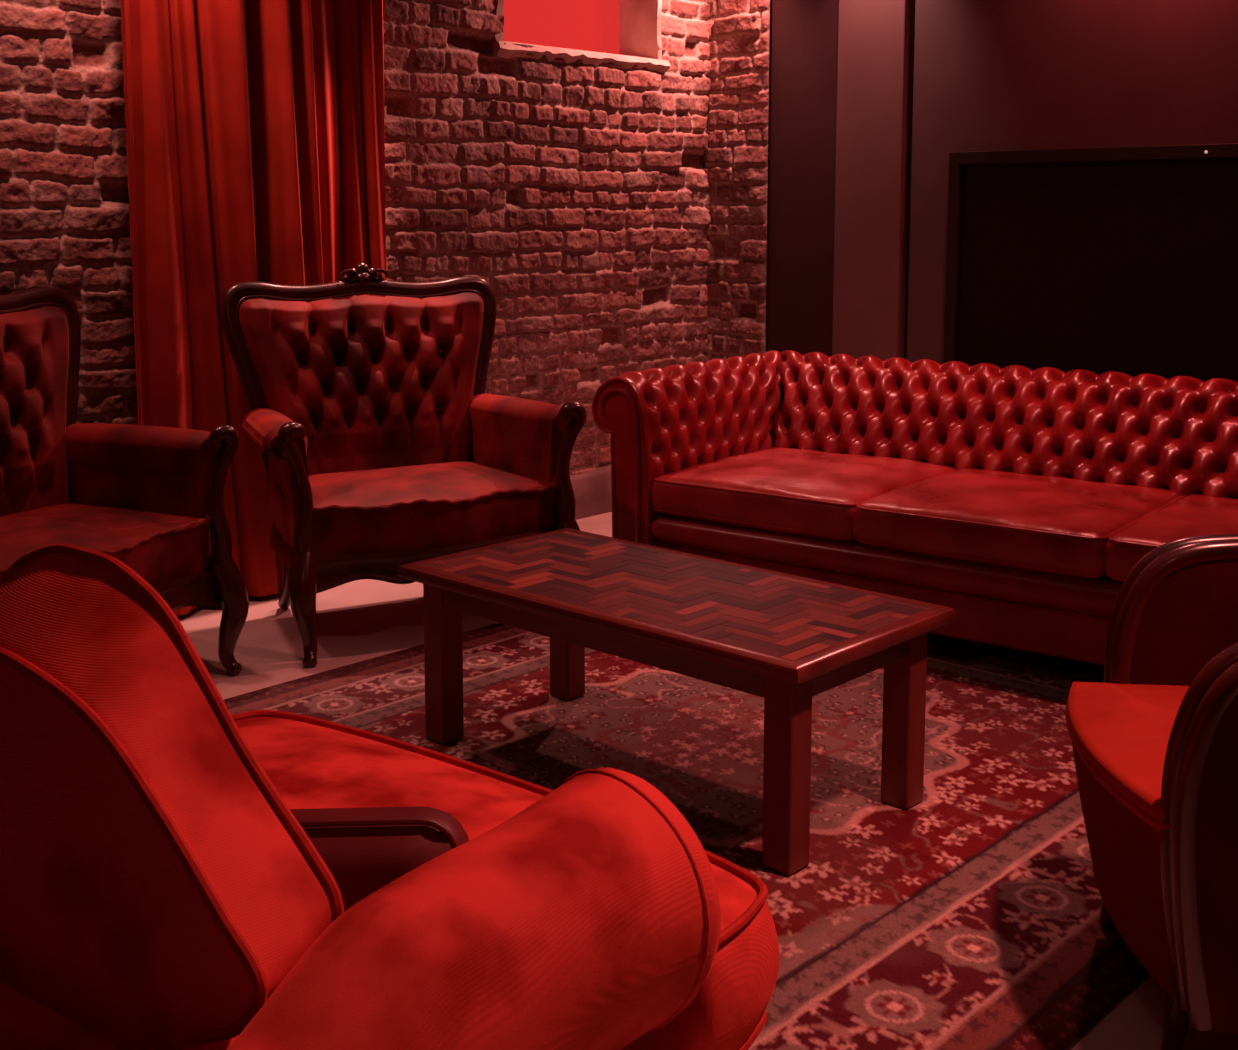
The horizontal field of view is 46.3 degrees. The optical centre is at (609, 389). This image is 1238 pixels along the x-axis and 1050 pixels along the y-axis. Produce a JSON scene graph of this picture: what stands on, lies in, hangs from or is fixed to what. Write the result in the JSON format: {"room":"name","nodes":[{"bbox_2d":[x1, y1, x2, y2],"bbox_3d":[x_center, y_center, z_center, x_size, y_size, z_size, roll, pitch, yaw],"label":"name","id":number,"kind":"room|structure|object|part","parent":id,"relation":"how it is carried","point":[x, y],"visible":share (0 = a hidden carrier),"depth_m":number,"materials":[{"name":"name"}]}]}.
{"room":"lounge","nodes":[
{"label":"lounge","id":0,"kind":"room"},
{"bbox_2d":[0,0,711,474],"bbox_3d":[-1.868,-0.601,4.481,0.080,2.800,6.870,6,10,43],"label":"wall","id":1,"kind":"structure","parent":0,"point":[577,191],"depth_m":5.91,"materials":[{"name":"brick"}]},
{"bbox_2d":[495,0,661,59],"bbox_3d":[-0.182,-1.849,6.300,0.242,0.765,1.084,6,10,43],"label":"window reveal","id":2,"kind":"structure","parent":1,"relation":"in","point":[640,36],"depth_m":6.65,"materials":[{"name":"paint"}]},
{"bbox_2d":[504,0,619,53],"bbox_3d":[-0.290,-1.854,6.376,0.020,0.775,1.000,6,10,43],"label":"window","id":3,"kind":"structure","parent":2,"relation":"in","point":[587,25],"depth_m":6.49,"materials":[{"name":"red glass"}]},
{"bbox_2d":[497,41,670,72],"bbox_3d":[-0.176,-1.459,6.345,0.255,0.100,1.060,6,10,43],"label":"window sill","id":4,"kind":"structure","parent":1,"relation":"attached to","point":[509,50],"depth_m":6.23,"materials":[{"name":"paint"}]},
{"bbox_2d":[570,463,611,519],"bbox_3d":[-1.856,0.682,4.614,0.074,0.220,6.850,6,10,43],"label":"baseboard","id":5,"kind":"structure","parent":1,"relation":"attached to","point":[592,491],"depth_m":6.47,"materials":[{"name":"white paint"}]},
{"bbox_2d":[176,512,1237,1049],"bbox_3d":[0.296,1.069,2.780,6.550,0.100,7.250,6,10,43],"label":"floor","id":6,"kind":"structure","parent":0,"point":[358,620],"depth_m":4.59,"materials":[{"name":"concrete"}]},
{"bbox_2d":[0,287,248,676],"bbox_3d":[-1.638,0.279,4.000,0.781,1.182,1.057,4,8,32],"label":"carved armchair","id":7,"kind":"object","parent":6,"relation":"on","point":[147,498],"visible":0.88,"depth_m":4.24,"materials":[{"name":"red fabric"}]},
{"bbox_3d":[-1.890,0.094,4.136,0.187,0.738,1.001,4,8,32],"label":"frame","id":8,"kind":"part","parent":7,"relation":"part of","materials":[{"name":"brown wood"}]},
{"bbox_3d":[-1.593,0.468,3.994,0.612,0.197,0.861,4,8,32],"label":"seat","id":9,"kind":"part","parent":7,"relation":"part of","materials":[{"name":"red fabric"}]},
{"bbox_3d":[-1.403,0.308,4.364,0.546,0.405,0.146,3,8,24],"label":"arm","id":10,"kind":"part","parent":7,"relation":"part of","materials":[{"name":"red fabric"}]},
{"bbox_3d":[-1.355,0.622,3.864,0.106,0.113,0.860,4,8,32],"label":"rail","id":11,"kind":"part","parent":7,"relation":"part of","materials":[{"name":"brown wood"}]},
{"bbox_3d":[-1.130,0.316,4.228,0.069,0.433,0.113,4,8,32],"label":"arm post","id":12,"kind":"part","parent":7,"relation":"part of","materials":[{"name":"brown wood"}]},
{"bbox_3d":[-1.118,0.664,4.253,0.118,0.357,0.088,1,7,12],"label":"leg","id":13,"kind":"part","parent":7,"relation":"part of","materials":[{"name":"brown wood"}]},
{"bbox_2d":[0,543,779,1049],"bbox_3d":[-0.498,0.643,1.905,1.348,0.956,1.053,6,9,39],"label":"armchair","id":14,"kind":"object","parent":6,"relation":"on","point":[161,887],"visible":0.97,"depth_m":1.50,"materials":[{"name":"red fabric"}]},
{"bbox_3d":[-0.751,0.858,1.623,1.261,0.372,0.180,6,9,39],"label":"frame","id":15,"kind":"part","parent":14,"relation":"part of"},
{"bbox_2d":[0,553,332,1040],"bbox_3d":[-0.650,0.459,1.697,0.951,0.525,0.205,6,9,39],"label":"cushion","id":16,"kind":"object","parent":14,"relation":"on","point":[157,884],"depth_m":1.50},
{"bbox_2d":[290,806,468,911],"bbox_3d":[-0.356,0.585,1.749,0.380,0.164,0.130,0,7,-3],"label":"armchair armrest","id":17,"kind":"object","parent":14,"relation":"on","point":[366,849],"visible":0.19,"depth_m":1.71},
{"bbox_2d":[165,716,779,1049],"bbox_3d":[-0.445,0.719,1.980,1.172,0.210,0.884,6,9,39],"label":"seat cushion","id":18,"kind":"object","parent":14,"relation":"on","point":[312,763],"depth_m":2.12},
{"bbox_3d":[-0.174,0.751,1.440,0.237,0.577,0.732,6,9,39],"label":"arm","id":19,"kind":"part","parent":14,"relation":"part of"},
{"bbox_2d":[219,263,586,667],"bbox_3d":[-0.683,0.183,4.784,1.057,1.182,0.781,-4,8,-29],"label":"carved armchair","id":20,"kind":"object","parent":6,"relation":"on","point":[373,422],"visible":0.96,"depth_m":4.83,"materials":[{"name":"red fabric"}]},
{"bbox_3d":[-1.052,0.281,4.578,0.146,0.405,0.546,-3,8,-21],"label":"arm","id":21,"kind":"part","parent":20,"relation":"part of","materials":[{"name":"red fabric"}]},
{"bbox_3d":[-1.019,0.517,4.606,0.055,0.086,0.587,-3,8,-23],"label":"rail","id":22,"kind":"part","parent":20,"relation":"part of","materials":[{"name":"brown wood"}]},
{"bbox_3d":[-1.083,0.588,4.918,0.068,0.336,0.127,-4,8,-29],"label":"leg","id":23,"kind":"part","parent":20,"relation":"part of","materials":[{"name":"brown wood"}]},
{"bbox_3d":[-0.930,0.307,4.300,0.113,0.433,0.069,-4,8,-29],"label":"arm post","id":24,"kind":"part","parent":20,"relation":"part of","materials":[{"name":"brown wood"}]},
{"bbox_3d":[-0.913,0.654,4.329,0.088,0.357,0.118,-1,7,-9],"label":"leg","id":25,"kind":"part","parent":20,"relation":"part of","materials":[{"name":"brown wood"}]},
{"bbox_3d":[-0.827,-0.015,5.021,1.001,0.738,0.187,-4,8,-29],"label":"frame","id":26,"kind":"part","parent":20,"relation":"part of","materials":[{"name":"brown wood"}]},
{"bbox_3d":[-0.657,0.374,4.760,0.861,0.197,0.612,-4,8,-29],"label":"seat","id":27,"kind":"part","parent":20,"relation":"part of","materials":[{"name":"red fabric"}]},
{"bbox_3d":[-0.521,0.540,4.534,0.860,0.113,0.106,-4,8,-29],"label":"rail","id":28,"kind":"part","parent":20,"relation":"part of","materials":[{"name":"brown wood"}]},
{"bbox_3d":[-0.304,0.231,4.990,0.146,0.405,0.546,-5,9,-37],"label":"arm","id":29,"kind":"part","parent":20,"relation":"part of","materials":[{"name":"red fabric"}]},
{"bbox_3d":[-0.130,0.601,4.761,0.118,0.357,0.088,6,9,41],"label":"leg","id":30,"kind":"part","parent":20,"relation":"part of","materials":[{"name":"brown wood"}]},
{"bbox_3d":[-0.131,0.253,4.740,0.113,0.433,0.069,-4,8,-29],"label":"arm post","id":31,"kind":"part","parent":20,"relation":"part of","materials":[{"name":"brown wood"}]},
{"bbox_2d":[224,623,1149,1049],"bbox_3d":[0.266,0.906,3.651,2.490,0.009,2.805,6,10,43],"label":"rug","id":32,"kind":"object","parent":6,"relation":"on","point":[966,916],"visible":0.35,"depth_m":3.30,"materials":[{"name":"fabric"}]},
{"bbox_2d":[397,528,955,874],"bbox_3d":[0.122,0.691,3.490,1.235,0.456,0.608,6,10,43],"label":"coffee table","id":33,"kind":"object","parent":32,"relation":"on","point":[786,640],"visible":1,"depth_m":3.27,"materials":[{"name":"red wood"}]},
{"bbox_3d":[-0.424,0.682,3.693,0.072,0.423,0.072,6,10,43],"label":"leg","id":34,"kind":"part","parent":33,"relation":"part of","materials":[{"name":"red wood"}]},
{"bbox_3d":[-0.119,0.642,4.018,0.072,0.423,0.072,6,10,43],"label":"leg","id":35,"kind":"part","parent":33,"relation":"part of","materials":[{"name":"red wood"}]},
{"bbox_3d":[0.122,0.481,3.464,1.235,0.034,0.608,6,10,43],"label":"edge frame","id":36,"kind":"part","parent":33,"relation":"part of","materials":[{"name":"red wood"}]},
{"bbox_3d":[0.362,0.772,2.966,0.072,0.423,0.072,6,10,43],"label":"leg","id":37,"kind":"part","parent":33,"relation":"part of","materials":[{"name":"red wood"}]},
{"bbox_3d":[0.668,0.732,3.291,0.072,0.423,0.072,6,10,43],"label":"leg","id":38,"kind":"part","parent":33,"relation":"part of","materials":[{"name":"red wood"}]},
{"bbox_2d":[592,350,1237,665],"bbox_3d":[1.386,0.379,4.668,2.775,0.806,1.150,5,9,37],"label":"sofa","id":39,"kind":"object","parent":6,"relation":"on","point":[1019,501],"visible":0.97,"depth_m":4.78,"materials":[{"name":"red leather"}]},
{"bbox_3d":[0.045,0.317,4.988,0.233,0.715,0.032,5,9,37],"label":"panel","id":40,"kind":"part","parent":39,"relation":"part of","materials":[{"name":"red leather"}]},
{"bbox_2d":[651,447,953,540],"bbox_3d":[0.682,0.342,5.007,0.779,0.174,0.820,5,9,37],"label":"seat cushion","id":41,"kind":"object","parent":39,"relation":"on","point":[733,493],"depth_m":4.80,"materials":[{"name":"red leather"}]},
{"bbox_3d":[1.376,0.591,4.682,2.296,0.215,1.010,5,9,37],"label":"frame","id":42,"kind":"part","parent":39,"relation":"part of","materials":[{"name":"red leather"}]},
{"bbox_3d":[1.083,0.552,4.284,2.332,0.104,0.118,5,9,37],"label":"rail","id":43,"kind":"part","parent":39,"relation":"part of","materials":[{"name":"red leather"}]},
{"bbox_3d":[1.614,0.308,4.965,2.765,0.738,0.390,5,9,37],"label":"backrest","id":44,"kind":"part","parent":39,"relation":"part of","materials":[{"name":"red leather"}]},
{"bbox_2d":[852,469,1178,578],"bbox_3d":[1.294,0.397,4.548,0.779,0.176,0.824,5,9,37],"label":"seat cushion","id":45,"kind":"object","parent":39,"relation":"on","point":[975,523],"depth_m":4.33,"materials":[{"name":"red leather"}]},
{"bbox_2d":[1105,494,1237,581],"bbox_3d":[1.911,0.452,4.095,0.779,0.178,0.810,5,9,37],"label":"seat cushion","id":46,"kind":"object","parent":39,"relation":"on","point":[1172,517],"depth_m":4.08,"materials":[{"name":"red leather"}]},
{"bbox_2d":[1065,534,1237,1049],"bbox_3d":[1.177,0.595,2.460,0.747,0.917,0.888,1,7,5],"label":"armchair","id":47,"kind":"object","parent":6,"relation":"on","point":[1155,743],"visible":1,"depth_m":2.32,"materials":[{"name":"fabric"}]},
{"bbox_3d":[0.955,0.952,2.731,0.059,0.143,0.052,1,7,5],"label":"leg","id":48,"kind":"part","parent":47,"relation":"part of","materials":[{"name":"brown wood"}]},
{"bbox_3d":[1.127,0.775,2.487,0.632,0.295,0.600,1,7,5],"label":"seat","id":49,"kind":"part","parent":47,"relation":"part of","materials":[{"name":"fabric"}]},
{"bbox_3d":[1.121,0.604,2.466,0.628,0.070,0.598,1,7,5],"label":"seat","id":50,"kind":"part","parent":47,"relation":"part of","materials":[{"name":"red fabric"}]},
{"bbox_3d":[0.918,1.002,2.328,0.059,0.143,0.052,1,7,5],"label":"leg","id":51,"kind":"part","parent":47,"relation":"part of","materials":[{"name":"brown wood"}]},
{"bbox_3d":[1.256,0.587,2.768,0.547,0.600,0.101,1,7,5],"label":"arm","id":52,"kind":"part","parent":47,"relation":"part of","materials":[{"name":"red fabric"}]},
{"bbox_3d":[1.167,0.662,2.153,0.610,0.600,0.101,1,7,5],"label":"arm","id":53,"kind":"part","parent":47,"relation":"part of","materials":[{"name":"red fabric"}]},
{"bbox_2d":[703,0,1237,363],"bbox_3d":[2.761,-0.668,5.025,6.070,2.800,0.318,6,10,43],"label":"wall","id":54,"kind":"structure","parent":0,"point":[990,75],"depth_m":5.94,"materials":[{"name":"paint"}]},
{"bbox_2d":[768,0,838,446],"bbox_3d":[0.981,-0.874,6.704,0.400,2.800,0.270,6,10,43],"label":"wall panel","id":55,"kind":"object","parent":54,"relation":"attached to","point":[804,64],"visible":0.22,"depth_m":6.60,"materials":[{"name":"paint"}]},
{"bbox_2d":[832,0,914,360],"bbox_3d":[1.231,-0.840,6.431,0.336,2.800,0.330,6,10,43],"label":"pillar","id":56,"kind":"structure","parent":54,"relation":"attached to","point":[876,37],"depth_m":6.29,"materials":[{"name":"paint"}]},
{"bbox_2d":[906,0,915,359],"bbox_3d":[1.393,-0.829,6.336,0.032,2.800,0.250,6,10,43],"label":"trim","id":57,"kind":"structure","parent":54,"relation":"attached to","point":[915,0],"depth_m":6.25,"materials":[{"name":"brown wood"}]},
{"bbox_2d":[943,143,1237,381],"bbox_3d":[2.193,-0.413,5.351,2.120,0.975,0.061,6,10,43],"label":"wall screen","id":58,"kind":"object","parent":54,"relation":"attached to","point":[1099,261],"visible":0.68,"depth_m":5.62,"materials":[{"name":"black"}]},
{"bbox_3d":[0.296,-1.809,2.426,6.550,0.100,7.250,6,10,43],"label":"ceiling","id":59,"kind":"structure","parent":0,"visible":0},
{"bbox_2d":[120,0,386,614],"bbox_3d":[-1.190,-0.663,4.988,0.186,2.761,1.025,6,10,43],"label":"curtain","id":60,"kind":"object","parent":59,"relation":"hanging from","point":[255,138],"visible":0.56,"depth_m":4.88,"materials":[{"name":"red fabric"}]}
]}

